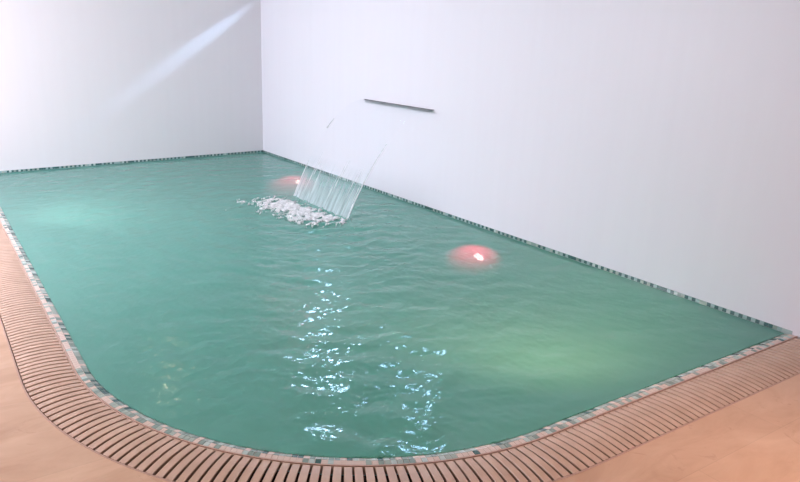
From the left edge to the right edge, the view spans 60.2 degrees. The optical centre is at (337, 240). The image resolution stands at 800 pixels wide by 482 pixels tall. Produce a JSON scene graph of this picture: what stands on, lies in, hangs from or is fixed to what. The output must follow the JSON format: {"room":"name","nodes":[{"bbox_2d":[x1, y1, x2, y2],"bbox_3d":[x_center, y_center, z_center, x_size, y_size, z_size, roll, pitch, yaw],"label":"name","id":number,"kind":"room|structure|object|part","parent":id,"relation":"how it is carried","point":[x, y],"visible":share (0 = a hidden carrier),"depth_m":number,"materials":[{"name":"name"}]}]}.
{"room":"spa","nodes":[
{"label":"spa","id":0,"kind":"room"},
{"bbox_2d":[0,0,262,170],"bbox_3d":[-3.746,-1.394,7.960,6.230,4.050,0.150,-9,20,-30],"label":"wall","id":1,"kind":"structure","parent":0,"point":[82,81],"depth_m":8.42,"materials":[{"name":"paint"}]},
{"bbox_2d":[0,322,799,481],"bbox_3d":[-0.927,0.563,3.825,6.080,0.120,10.520,-9,20,-30],"label":"floor","id":2,"kind":"structure","parent":0,"point":[755,438],"depth_m":2.76,"materials":[{"name":"stone"}]},
{"bbox_2d":[0,150,797,475],"bbox_3d":[-0.774,0.527,6.041,3.597,1.370,7.042,-9,20,-30],"label":"swimming pool","id":3,"kind":"object","parent":2,"relation":"in","point":[79,364],"visible":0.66,"depth_m":3.35,"materials":[{"name":"tile"}]},
{"bbox_2d":[0,152,783,456],"bbox_3d":[-0.755,-0.114,5.891,3.524,0.025,6.969,-9,20,-30],"label":"pool water","id":4,"kind":"object","parent":3,"relation":"in","point":[400,328],"visible":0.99,"depth_m":4.10,"materials":[{"name":"teal liquid"}]},
{"bbox_2d":[237,188,358,227],"bbox_3d":[-0.477,-0.354,6.542,1.104,0.098,2.404,-9,20,-30],"label":"foam","id":5,"kind":"object","parent":4,"relation":"on","point":[278,206],"visible":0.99,"depth_m":6.39,"materials":[{"name":"white"}]},
{"bbox_2d":[0,221,799,481],"bbox_3d":[-1.480,0.293,4.660,8.232,0.117,2.896,11,20,30],"label":"overflow grating","id":6,"kind":"object","parent":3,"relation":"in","point":[46,376],"visible":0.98,"depth_m":2.92,"materials":[{"name":"beige plastic"}]},
{"bbox_3d":[-1.513,0.285,4.566,8.232,0.037,2.753,11,19,29],"label":"rail","id":7,"kind":"part","parent":6,"relation":"part of","materials":[{"name":"beige plastic"}]},
{"bbox_2d":[260,0,799,338],"bbox_3d":[1.746,-0.476,5.197,0.150,4.050,10.820,-9,20,-30],"label":"wall","id":8,"kind":"structure","parent":0,"point":[657,142],"depth_m":4.96,"materials":[{"name":"white paint"}]},
{"bbox_2d":[364,99,433,110],"bbox_3d":[0.580,-1.353,6.786,0.014,0.011,1.160,-9,20,-30],"label":"spout","id":9,"kind":"object","parent":8,"relation":"attached to","point":[364,99],"visible":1,"depth_m":6.73,"materials":[{"name":"silver metal"}]},
{"bbox_2d":[294,119,386,218],"bbox_3d":[0.188,-0.835,6.699,0.873,0.952,1.150,-9,20,-30],"label":"waterfall","id":10,"kind":"object","parent":9,"relation":"attached to","point":[313,198],"visible":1,"depth_m":6.50,"materials":[{"name":"liquid"}]}
]}

